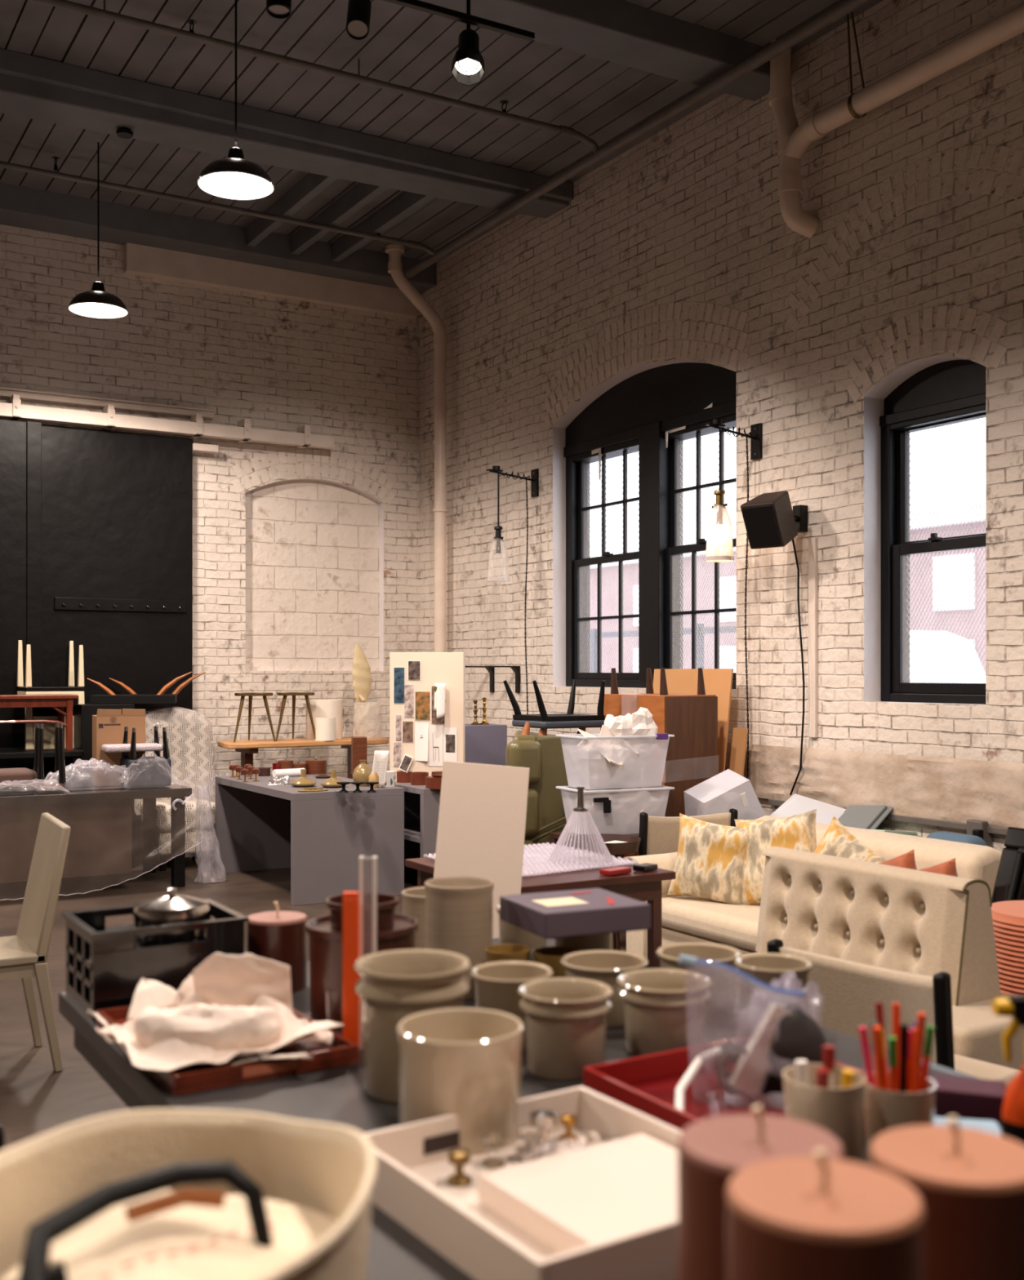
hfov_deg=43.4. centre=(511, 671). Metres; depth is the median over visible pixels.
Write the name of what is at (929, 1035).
marker
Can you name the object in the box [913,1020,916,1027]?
marker
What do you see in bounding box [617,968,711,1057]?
stoneware crock
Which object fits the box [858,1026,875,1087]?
marker
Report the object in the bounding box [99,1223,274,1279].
print
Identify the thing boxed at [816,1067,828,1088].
pen
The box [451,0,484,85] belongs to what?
track spotlight
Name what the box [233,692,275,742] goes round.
stool
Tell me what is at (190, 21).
sprinkler
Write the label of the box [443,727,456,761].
paper sheet
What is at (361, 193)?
trim
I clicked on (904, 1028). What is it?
marker
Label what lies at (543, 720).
dining chair
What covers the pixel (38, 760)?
stool
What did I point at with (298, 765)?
wooden canister
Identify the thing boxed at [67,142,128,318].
pendant lamp
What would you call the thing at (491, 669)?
shelf bracket
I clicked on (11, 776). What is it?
cushion
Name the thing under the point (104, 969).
plastic crate
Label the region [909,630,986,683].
van
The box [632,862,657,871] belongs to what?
packet
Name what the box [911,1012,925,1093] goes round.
marker
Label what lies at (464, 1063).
stoneware crock
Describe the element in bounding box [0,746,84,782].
table
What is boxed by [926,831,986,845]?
cushion
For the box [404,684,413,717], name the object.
print
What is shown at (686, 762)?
cabinet
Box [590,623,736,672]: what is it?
fence
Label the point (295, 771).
paper roll
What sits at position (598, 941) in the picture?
stoneware crock
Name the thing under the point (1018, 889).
mirror glass
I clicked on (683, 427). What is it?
tape
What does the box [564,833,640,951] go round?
tray table
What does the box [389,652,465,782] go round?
pinboard
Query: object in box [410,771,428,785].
candle
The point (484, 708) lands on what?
candlestick
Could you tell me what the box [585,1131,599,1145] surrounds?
bead
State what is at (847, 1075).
pen
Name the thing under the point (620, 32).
beam
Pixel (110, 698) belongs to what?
table
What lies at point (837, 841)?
throw pillow
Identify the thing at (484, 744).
pedestal
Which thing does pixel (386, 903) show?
pot
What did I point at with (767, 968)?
stoneware crock
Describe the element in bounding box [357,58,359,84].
rod
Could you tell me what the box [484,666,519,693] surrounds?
shelf bracket
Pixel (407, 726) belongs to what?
print
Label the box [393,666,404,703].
print
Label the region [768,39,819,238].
drain pipe
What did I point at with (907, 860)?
throw pillow
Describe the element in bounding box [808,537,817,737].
channel
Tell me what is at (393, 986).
stoneware crock
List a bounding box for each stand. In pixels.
[336,782,350,792]
[350,782,364,792]
[364,782,378,792]
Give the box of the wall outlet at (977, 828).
[966,819,991,847]
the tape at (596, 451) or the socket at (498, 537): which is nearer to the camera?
the tape at (596, 451)
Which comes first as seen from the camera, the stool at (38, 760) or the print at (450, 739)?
the stool at (38, 760)
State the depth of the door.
10.50 m
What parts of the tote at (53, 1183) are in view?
handle, handle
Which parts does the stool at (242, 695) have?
leg, leg, seat, leg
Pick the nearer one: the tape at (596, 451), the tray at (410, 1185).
the tray at (410, 1185)
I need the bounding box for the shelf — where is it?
[404,825,420,843]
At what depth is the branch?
9.85 m
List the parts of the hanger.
rod, rod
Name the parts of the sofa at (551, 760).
leg, leg, leg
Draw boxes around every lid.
[132,888,209,946]
[315,773,330,778]
[769,793,845,823]
[837,804,893,829]
[864,828,920,836]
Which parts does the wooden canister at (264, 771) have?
lid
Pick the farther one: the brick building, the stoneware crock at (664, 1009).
the brick building
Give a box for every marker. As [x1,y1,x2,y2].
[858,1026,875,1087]
[870,1022,878,1088]
[872,1025,885,1089]
[875,1001,888,1090]
[880,1029,887,1090]
[888,1035,897,1092]
[892,1002,900,1092]
[898,1023,908,1093]
[906,1029,912,1093]
[908,1027,915,1093]
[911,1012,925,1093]
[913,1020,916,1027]
[919,1025,934,1092]
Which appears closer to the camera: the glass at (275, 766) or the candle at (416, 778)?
the candle at (416, 778)
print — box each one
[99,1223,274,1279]
[392,741,401,766]
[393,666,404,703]
[395,714,401,742]
[401,720,413,742]
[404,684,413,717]
[408,660,420,679]
[414,691,430,719]
[431,685,444,724]
[445,734,454,752]
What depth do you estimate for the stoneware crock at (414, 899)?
3.29 m
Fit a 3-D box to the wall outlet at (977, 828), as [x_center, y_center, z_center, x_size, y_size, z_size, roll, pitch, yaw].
[2.377,0.926,6.587,0.120,0.331,0.124,0,0,-31]
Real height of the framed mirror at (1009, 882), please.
0.879 m
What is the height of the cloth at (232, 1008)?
0.184 m
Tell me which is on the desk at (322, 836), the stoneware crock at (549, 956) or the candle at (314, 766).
the candle at (314, 766)
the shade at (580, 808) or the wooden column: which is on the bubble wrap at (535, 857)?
the shade at (580, 808)
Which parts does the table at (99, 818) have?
panel, leg, leg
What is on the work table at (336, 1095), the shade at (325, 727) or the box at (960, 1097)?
the box at (960, 1097)
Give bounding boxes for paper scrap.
[604,840,627,843]
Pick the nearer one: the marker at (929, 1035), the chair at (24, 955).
the marker at (929, 1035)
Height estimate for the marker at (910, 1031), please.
0.197 m
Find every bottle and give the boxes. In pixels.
[991,994,1023,1144]
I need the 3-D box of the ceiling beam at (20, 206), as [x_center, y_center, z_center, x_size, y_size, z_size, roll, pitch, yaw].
[-5.927,-3.665,8.893,12.000,0.230,0.350,0,0,-31]
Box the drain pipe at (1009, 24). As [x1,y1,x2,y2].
[778,2,1023,159]
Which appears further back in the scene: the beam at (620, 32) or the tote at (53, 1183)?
the beam at (620, 32)
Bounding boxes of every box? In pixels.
[92,708,145,786]
[478,1133,677,1255]
[499,888,650,938]
[887,1069,1005,1124]
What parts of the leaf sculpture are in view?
stem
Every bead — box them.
[569,1141,583,1151]
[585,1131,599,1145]
[589,1138,601,1146]
[608,1137,618,1141]
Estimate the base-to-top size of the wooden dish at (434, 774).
0.034 m
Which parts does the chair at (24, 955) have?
seat, leg, backrest, leg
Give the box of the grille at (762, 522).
[741,504,781,547]
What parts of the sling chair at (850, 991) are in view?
post, backrest, post, seat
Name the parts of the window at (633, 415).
sash, sash, sash, sash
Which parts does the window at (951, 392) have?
sash, sash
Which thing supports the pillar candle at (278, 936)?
on the work table at (336, 1095)
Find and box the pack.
[933,1116,1001,1135]
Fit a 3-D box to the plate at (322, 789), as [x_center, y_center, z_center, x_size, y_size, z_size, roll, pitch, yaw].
[-1.321,0.785,8.541,0.216,0.010,0.119,0,0,-31]
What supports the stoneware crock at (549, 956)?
on the work table at (336, 1095)
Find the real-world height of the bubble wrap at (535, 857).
0.014 m
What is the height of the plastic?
0.690 m
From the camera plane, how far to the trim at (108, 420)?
10.67 m
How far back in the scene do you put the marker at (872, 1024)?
2.00 m
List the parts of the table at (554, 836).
leg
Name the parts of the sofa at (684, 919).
arm, backrest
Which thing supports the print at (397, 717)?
attached to the pinboard
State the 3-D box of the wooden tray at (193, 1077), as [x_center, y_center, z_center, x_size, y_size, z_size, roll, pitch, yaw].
[-0.603,0.752,2.668,0.370,0.035,0.546,0,0,-32]
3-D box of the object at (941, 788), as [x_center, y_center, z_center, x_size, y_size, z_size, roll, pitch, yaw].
[3.293,0.620,5.129,0.042,0.330,7.400,0,0,-31]
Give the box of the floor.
[0,852,647,1149]
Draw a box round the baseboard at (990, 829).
[768,799,1007,835]
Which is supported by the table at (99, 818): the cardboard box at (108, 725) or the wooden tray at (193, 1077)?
the cardboard box at (108, 725)
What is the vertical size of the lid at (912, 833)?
0.081 m
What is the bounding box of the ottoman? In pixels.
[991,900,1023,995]
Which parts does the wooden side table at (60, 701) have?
leg, leg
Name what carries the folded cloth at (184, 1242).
in the tote at (53, 1183)
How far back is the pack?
2.09 m
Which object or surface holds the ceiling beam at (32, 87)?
attached to the wall at (679, 247)
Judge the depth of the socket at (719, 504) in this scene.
7.92 m
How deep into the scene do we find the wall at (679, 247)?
7.88 m
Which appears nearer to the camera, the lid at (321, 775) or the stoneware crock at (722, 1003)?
the stoneware crock at (722, 1003)
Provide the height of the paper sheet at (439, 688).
0.250 m
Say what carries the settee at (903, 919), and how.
on the floor
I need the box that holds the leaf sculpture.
[351,642,372,702]
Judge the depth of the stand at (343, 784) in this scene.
8.44 m
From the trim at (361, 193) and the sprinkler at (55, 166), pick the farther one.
the trim at (361, 193)
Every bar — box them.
[342,891,359,1052]
[359,856,377,1048]
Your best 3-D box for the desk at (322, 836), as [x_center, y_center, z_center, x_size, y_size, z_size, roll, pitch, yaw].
[-1.491,1.107,9.254,0.804,0.825,1.600,0,0,-31]
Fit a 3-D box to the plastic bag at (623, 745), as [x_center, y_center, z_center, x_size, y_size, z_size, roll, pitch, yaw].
[0.577,0.446,7.234,0.576,0.498,0.371,0,0,-28]
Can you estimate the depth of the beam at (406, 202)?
10.46 m
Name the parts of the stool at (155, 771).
leg, leg, seat, leg, leg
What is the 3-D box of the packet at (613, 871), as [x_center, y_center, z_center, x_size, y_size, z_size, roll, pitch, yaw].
[0.400,0.768,4.965,0.120,0.020,0.060,0,0,-42]
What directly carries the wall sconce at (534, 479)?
attached to the wall at (679, 247)
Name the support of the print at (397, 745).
attached to the pinboard
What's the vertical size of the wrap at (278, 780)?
0.062 m
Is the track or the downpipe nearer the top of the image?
the track
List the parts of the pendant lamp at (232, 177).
lamp shade, bulb, cord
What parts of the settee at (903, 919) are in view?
backrest, seat, panel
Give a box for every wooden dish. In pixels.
[396,771,412,782]
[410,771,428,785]
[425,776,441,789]
[431,771,442,777]
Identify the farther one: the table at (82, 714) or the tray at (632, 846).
the table at (82, 714)
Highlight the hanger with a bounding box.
[846,11,866,119]
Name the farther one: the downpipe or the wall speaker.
the downpipe
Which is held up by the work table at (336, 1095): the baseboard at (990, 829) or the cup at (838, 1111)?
the cup at (838, 1111)
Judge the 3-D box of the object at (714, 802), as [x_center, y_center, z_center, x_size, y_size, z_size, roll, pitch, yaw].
[1.207,0.780,7.329,0.464,0.449,0.328,0,0,-20]
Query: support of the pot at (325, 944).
on the work table at (336, 1095)
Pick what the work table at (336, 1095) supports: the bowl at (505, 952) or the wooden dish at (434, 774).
the bowl at (505, 952)
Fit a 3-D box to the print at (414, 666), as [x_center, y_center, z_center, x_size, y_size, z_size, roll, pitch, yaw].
[-0.698,-0.011,9.184,0.094,0.140,0.002,0,0,12]
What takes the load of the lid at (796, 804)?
on the lid
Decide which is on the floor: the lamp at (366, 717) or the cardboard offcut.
the cardboard offcut
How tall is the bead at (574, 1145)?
0.022 m
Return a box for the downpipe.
[385,244,447,652]
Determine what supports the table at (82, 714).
on the floor
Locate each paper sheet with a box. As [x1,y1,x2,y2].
[414,722,428,761]
[427,724,442,766]
[433,683,445,719]
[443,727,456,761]
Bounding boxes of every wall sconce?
[485,466,538,714]
[704,418,762,819]
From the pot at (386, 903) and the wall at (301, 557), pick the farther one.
the wall at (301, 557)
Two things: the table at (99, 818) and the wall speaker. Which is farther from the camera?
the table at (99, 818)
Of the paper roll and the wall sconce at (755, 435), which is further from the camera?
the paper roll
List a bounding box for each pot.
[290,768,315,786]
[305,913,417,1021]
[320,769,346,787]
[325,893,398,932]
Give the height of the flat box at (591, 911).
0.062 m
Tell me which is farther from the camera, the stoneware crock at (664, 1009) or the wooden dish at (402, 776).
the wooden dish at (402, 776)
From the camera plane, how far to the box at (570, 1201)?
1.78 m
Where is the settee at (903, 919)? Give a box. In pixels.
[736,846,1023,1070]
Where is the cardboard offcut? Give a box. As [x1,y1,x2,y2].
[727,728,747,794]
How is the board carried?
on the floor
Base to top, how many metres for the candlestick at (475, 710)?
0.190 m
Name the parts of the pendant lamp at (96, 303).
lamp shade, cord, bulb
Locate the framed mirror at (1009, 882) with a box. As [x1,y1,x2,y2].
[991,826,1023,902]
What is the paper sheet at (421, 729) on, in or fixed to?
attached to the pinboard
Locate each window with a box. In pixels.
[563,362,736,689]
[879,360,986,704]
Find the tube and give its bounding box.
[674,1040,737,1111]
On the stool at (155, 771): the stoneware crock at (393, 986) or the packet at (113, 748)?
the packet at (113, 748)
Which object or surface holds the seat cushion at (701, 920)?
on the sofa at (684, 919)
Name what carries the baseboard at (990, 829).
attached to the wall at (679, 247)
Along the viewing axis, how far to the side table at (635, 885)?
4.98 m
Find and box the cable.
[789,538,804,795]
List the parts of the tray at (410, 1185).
cabinet knob, cabinet knob, cabinet knob, cabinet knob, cabinet knob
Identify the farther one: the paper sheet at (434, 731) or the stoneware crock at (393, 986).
the paper sheet at (434, 731)
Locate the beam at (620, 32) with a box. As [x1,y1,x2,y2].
[419,0,769,101]
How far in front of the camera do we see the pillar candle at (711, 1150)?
1.33 m
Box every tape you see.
[591,448,600,479]
[665,426,685,448]
[702,402,712,409]
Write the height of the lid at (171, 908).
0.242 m
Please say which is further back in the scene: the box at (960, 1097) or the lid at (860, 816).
the lid at (860, 816)
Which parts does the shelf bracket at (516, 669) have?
arm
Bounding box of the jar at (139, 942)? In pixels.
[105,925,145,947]
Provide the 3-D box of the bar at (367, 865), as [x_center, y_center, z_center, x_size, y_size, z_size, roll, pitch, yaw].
[-0.295,0.575,2.640,0.034,0.391,0.019,0,0,0]
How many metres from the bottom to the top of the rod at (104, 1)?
0.150 m
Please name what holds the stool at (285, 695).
on the bench
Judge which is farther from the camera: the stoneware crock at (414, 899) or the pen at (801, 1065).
the stoneware crock at (414, 899)
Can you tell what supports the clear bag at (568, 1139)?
in the tray at (410, 1185)
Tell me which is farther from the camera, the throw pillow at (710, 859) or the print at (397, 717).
the print at (397, 717)
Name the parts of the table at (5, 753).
leg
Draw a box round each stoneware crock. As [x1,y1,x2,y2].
[353,949,471,1103]
[396,1008,523,1155]
[401,886,426,949]
[424,876,493,999]
[470,960,553,1051]
[495,903,547,962]
[518,977,613,1080]
[554,933,611,951]
[560,950,648,1028]
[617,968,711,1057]
[656,942,741,1019]
[734,952,812,1032]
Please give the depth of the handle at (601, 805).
7.02 m
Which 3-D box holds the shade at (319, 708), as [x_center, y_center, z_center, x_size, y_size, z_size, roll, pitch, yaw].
[-1.609,0.405,11.026,0.310,0.330,0.310,0,0,-31]
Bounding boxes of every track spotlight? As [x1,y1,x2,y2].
[266,0,291,18]
[345,0,371,39]
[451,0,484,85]
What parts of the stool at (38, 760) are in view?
leg, leg, seat, leg, leg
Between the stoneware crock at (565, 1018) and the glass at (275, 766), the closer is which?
the stoneware crock at (565, 1018)
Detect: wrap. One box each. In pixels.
[267,775,293,785]
[422,842,638,875]
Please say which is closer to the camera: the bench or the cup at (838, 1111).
the cup at (838, 1111)
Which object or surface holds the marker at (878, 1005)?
in the cup at (885, 1110)
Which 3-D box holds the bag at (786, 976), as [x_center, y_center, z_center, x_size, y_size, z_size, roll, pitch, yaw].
[0.505,0.658,2.403,0.200,0.206,0.113,0,0,-31]
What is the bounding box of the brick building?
[590,502,986,673]
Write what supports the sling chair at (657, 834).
on the floor
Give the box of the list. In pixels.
[371,750,389,786]
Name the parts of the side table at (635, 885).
leg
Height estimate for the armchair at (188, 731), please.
1.240 m
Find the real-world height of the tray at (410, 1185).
0.075 m
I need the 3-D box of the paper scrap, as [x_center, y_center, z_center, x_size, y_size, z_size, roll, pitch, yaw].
[0.534,0.893,6.644,0.080,0.030,0.100,0,0,42]
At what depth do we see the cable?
7.68 m
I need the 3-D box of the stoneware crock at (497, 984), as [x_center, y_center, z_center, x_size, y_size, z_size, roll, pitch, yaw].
[0.000,0.695,2.680,0.172,0.150,0.172,0,0,-31]
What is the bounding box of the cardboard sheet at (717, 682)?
[653,668,733,791]
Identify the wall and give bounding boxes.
[0,224,418,802]
[418,0,1023,852]
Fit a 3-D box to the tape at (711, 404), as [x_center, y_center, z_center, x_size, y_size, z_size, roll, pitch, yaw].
[1.320,-1.755,8.697,0.006,0.110,0.110,0,0,-27]
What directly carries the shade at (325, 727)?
on the bench
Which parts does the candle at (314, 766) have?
lid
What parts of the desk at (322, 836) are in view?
brass stem knob, brass stem knob, brass stem knob, brass stem knob, brass stem knob, brass stem knob, panel, brass stem knob, panel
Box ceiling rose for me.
[115,127,133,138]
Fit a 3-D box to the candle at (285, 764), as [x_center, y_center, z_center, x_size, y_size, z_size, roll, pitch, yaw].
[-1.738,0.720,9.875,0.120,0.140,0.120,0,0,-31]
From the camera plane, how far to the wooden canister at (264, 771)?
9.75 m
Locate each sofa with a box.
[506,721,604,855]
[622,815,1001,959]
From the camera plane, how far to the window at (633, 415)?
9.21 m
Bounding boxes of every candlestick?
[471,700,479,724]
[480,697,488,724]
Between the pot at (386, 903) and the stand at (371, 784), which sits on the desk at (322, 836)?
the stand at (371, 784)
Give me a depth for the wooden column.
9.88 m
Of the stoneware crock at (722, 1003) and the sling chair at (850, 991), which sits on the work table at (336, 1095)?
the stoneware crock at (722, 1003)
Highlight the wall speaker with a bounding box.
[740,490,807,549]
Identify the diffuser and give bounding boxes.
[70,302,124,314]
[200,172,271,194]
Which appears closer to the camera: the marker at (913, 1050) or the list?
the marker at (913, 1050)
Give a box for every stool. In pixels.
[32,723,66,791]
[120,725,171,787]
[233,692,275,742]
[275,692,315,741]
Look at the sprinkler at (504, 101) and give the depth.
8.38 m
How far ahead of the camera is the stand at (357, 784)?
8.44 m
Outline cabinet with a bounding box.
[600,667,717,858]
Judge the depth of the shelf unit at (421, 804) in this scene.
8.84 m
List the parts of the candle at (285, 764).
lid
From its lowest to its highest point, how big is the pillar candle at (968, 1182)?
0.313 m
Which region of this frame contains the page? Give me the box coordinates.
[398,753,413,773]
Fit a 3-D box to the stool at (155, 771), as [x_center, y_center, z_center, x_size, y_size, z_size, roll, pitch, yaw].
[-2.631,0.605,9.233,0.300,0.420,0.300,0,0,-31]
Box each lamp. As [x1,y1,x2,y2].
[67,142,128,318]
[196,0,274,199]
[352,702,381,738]
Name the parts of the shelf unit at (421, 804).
panel, panel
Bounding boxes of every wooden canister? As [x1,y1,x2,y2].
[257,767,270,776]
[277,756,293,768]
[293,760,306,774]
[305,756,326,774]
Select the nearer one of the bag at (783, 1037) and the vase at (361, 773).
the bag at (783, 1037)
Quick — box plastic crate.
[61,898,248,1021]
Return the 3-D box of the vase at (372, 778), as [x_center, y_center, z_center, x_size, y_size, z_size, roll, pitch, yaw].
[-0.938,0.725,8.777,0.080,0.130,0.080,0,0,-31]
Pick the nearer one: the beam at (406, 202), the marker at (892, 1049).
the marker at (892, 1049)
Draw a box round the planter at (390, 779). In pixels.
[378,770,395,786]
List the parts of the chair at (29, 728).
leg, leg, post, seat frame, seat, panel, leg, leg, post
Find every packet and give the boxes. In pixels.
[101,742,162,752]
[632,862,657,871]
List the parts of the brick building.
pane, pane, pane, pane, cornice, pane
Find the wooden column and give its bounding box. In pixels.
[351,736,366,774]
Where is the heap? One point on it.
(95, 759)
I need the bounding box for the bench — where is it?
[217,737,388,778]
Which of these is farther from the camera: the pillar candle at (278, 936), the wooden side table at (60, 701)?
the wooden side table at (60, 701)
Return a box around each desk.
[215,764,404,906]
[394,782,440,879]
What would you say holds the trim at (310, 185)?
attached to the ceiling
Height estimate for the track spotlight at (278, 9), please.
0.369 m
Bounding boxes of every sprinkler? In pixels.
[51,155,59,170]
[186,18,196,32]
[499,99,508,112]
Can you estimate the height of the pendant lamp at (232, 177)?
1.140 m
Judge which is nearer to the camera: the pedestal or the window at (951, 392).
the window at (951, 392)
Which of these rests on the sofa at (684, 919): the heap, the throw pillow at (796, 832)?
the throw pillow at (796, 832)
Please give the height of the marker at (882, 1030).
0.193 m
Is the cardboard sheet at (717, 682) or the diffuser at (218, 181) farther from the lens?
the cardboard sheet at (717, 682)
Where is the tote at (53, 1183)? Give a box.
[0,1108,377,1279]
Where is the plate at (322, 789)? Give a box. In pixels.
[297,788,328,791]
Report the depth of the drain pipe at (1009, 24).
6.81 m
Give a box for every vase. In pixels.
[352,760,371,786]
[368,768,378,788]
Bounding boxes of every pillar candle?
[246,901,306,992]
[677,1105,844,1279]
[726,1149,924,1279]
[869,1115,1023,1279]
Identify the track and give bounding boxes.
[382,0,534,41]
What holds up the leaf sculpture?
on the lamp at (366, 717)
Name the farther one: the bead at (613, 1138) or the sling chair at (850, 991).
the sling chair at (850, 991)
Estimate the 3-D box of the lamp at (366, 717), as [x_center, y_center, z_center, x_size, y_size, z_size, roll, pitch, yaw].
[-1.237,0.413,10.993,0.257,0.310,0.174,0,0,-31]
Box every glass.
[271,763,280,769]
[325,987,342,1035]
[1012,853,1023,900]
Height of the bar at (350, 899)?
0.325 m
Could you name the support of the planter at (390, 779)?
on the desk at (322, 836)
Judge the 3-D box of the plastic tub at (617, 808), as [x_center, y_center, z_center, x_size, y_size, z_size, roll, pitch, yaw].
[0.579,0.778,7.230,0.576,0.359,0.338,0,0,-25]
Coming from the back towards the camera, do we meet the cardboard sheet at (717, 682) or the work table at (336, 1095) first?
the cardboard sheet at (717, 682)
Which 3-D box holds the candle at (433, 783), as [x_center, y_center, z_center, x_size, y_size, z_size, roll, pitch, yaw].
[-0.489,0.752,8.777,0.200,0.075,0.200,0,0,-31]
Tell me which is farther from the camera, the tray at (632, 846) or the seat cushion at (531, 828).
the seat cushion at (531, 828)
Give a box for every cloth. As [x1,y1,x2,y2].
[0,1189,337,1279]
[86,952,343,1072]
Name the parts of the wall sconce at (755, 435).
pulley plate, cord, lamp shade, bulb, arm, wall plate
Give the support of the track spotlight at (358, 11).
attached to the track
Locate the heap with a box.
[44,758,173,783]
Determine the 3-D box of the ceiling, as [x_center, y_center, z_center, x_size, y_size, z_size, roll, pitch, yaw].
[-1.978,-3.860,2.574,12.660,0.200,15.850,0,0,-31]
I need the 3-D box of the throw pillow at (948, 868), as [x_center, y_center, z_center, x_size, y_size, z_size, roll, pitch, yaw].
[1.738,0.965,5.385,0.186,0.391,0.400,0,0,-41]
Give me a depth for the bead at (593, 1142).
2.03 m
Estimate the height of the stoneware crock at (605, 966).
0.132 m
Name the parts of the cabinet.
leg, leg, leg, panel, leg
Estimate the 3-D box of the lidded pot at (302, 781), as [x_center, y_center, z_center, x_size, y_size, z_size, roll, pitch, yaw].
[-1.439,0.730,8.875,0.176,0.120,0.176,0,0,-31]
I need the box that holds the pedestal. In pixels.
[465,724,506,765]
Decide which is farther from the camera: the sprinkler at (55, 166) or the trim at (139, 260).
the trim at (139, 260)
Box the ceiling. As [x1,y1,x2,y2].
[0,0,883,262]
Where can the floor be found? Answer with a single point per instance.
(36, 1100)
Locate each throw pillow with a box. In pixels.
[666,813,749,905]
[734,808,816,904]
[813,815,886,863]
[878,848,916,870]
[917,857,957,876]
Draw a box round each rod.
[102,0,105,9]
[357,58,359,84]
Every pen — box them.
[795,1059,808,1085]
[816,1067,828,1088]
[822,1044,834,1088]
[840,1069,854,1088]
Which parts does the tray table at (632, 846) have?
leg, leg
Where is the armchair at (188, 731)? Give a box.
[133,707,230,871]
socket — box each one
[493,526,502,541]
[711,489,727,509]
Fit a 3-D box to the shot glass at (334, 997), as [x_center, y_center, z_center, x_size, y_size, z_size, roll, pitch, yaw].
[-0.365,0.708,2.660,0.038,0.100,0.038,0,0,-31]
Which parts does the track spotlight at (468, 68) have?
stem, barn door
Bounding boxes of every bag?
[521,1138,584,1163]
[678,954,826,1103]
[736,970,822,1047]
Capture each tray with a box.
[95,1005,359,1095]
[363,1085,681,1279]
[564,833,640,854]
[582,1035,866,1135]
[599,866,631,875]
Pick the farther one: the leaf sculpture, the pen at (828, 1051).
the leaf sculpture
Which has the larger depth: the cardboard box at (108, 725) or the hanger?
the cardboard box at (108, 725)
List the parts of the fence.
fence post, rail, fence post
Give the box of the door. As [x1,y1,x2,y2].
[0,418,192,855]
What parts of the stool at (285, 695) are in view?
leg, leg, seat, leg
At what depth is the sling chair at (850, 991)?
3.72 m
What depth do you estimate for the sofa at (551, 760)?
7.63 m
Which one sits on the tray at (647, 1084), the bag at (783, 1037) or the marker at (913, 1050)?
the bag at (783, 1037)
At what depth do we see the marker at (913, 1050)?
1.99 m
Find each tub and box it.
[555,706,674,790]
[555,780,674,833]
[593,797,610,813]
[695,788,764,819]
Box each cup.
[782,1063,866,1164]
[864,1071,936,1164]
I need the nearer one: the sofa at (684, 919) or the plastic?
the sofa at (684, 919)
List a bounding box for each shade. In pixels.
[306,699,342,739]
[315,716,335,740]
[547,786,613,866]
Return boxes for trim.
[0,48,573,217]
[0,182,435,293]
[0,386,334,453]
[124,242,417,318]
[246,173,337,246]
[291,182,387,254]
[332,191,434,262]
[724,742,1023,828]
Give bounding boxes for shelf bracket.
[465,666,494,692]
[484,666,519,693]
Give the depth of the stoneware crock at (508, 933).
3.32 m
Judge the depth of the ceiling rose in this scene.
8.37 m
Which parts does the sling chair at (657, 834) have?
post, post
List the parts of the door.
panel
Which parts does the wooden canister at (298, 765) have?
lid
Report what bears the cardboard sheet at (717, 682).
on the floor
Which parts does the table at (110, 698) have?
leg, leg, leg, leg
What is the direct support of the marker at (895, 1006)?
in the cup at (885, 1110)
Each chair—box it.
[0,812,70,1071]
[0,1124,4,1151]
[17,640,84,749]
[502,680,604,728]
[638,808,737,855]
[766,938,1019,1087]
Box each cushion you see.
[0,767,36,786]
[506,740,541,784]
[524,787,538,836]
[524,839,534,846]
[661,895,760,951]
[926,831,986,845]
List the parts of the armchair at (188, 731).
leg, backrest, seat, leg, leg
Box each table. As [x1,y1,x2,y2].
[0,693,78,751]
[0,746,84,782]
[0,782,198,901]
[58,937,1006,1279]
[64,702,133,868]
[86,671,205,704]
[404,849,675,968]
[549,829,639,846]
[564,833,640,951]
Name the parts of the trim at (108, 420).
rail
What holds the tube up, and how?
on the tray at (647, 1084)
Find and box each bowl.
[484,943,529,963]
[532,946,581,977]
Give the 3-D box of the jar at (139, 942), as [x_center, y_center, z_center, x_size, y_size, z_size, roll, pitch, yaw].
[-0.906,0.677,2.984,0.110,0.165,0.110,0,0,-31]
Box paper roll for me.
[271,768,304,777]
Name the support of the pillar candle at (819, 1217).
on the work table at (336, 1095)
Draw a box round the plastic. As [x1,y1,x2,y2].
[194,785,226,881]
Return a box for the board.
[433,760,529,938]
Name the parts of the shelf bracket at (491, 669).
arm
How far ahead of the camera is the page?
9.17 m
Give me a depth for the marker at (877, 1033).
1.97 m
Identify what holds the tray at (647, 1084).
on the work table at (336, 1095)
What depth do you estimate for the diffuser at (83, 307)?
9.19 m
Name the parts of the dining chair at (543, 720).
leg, leg, seat, seat frame, leg, leg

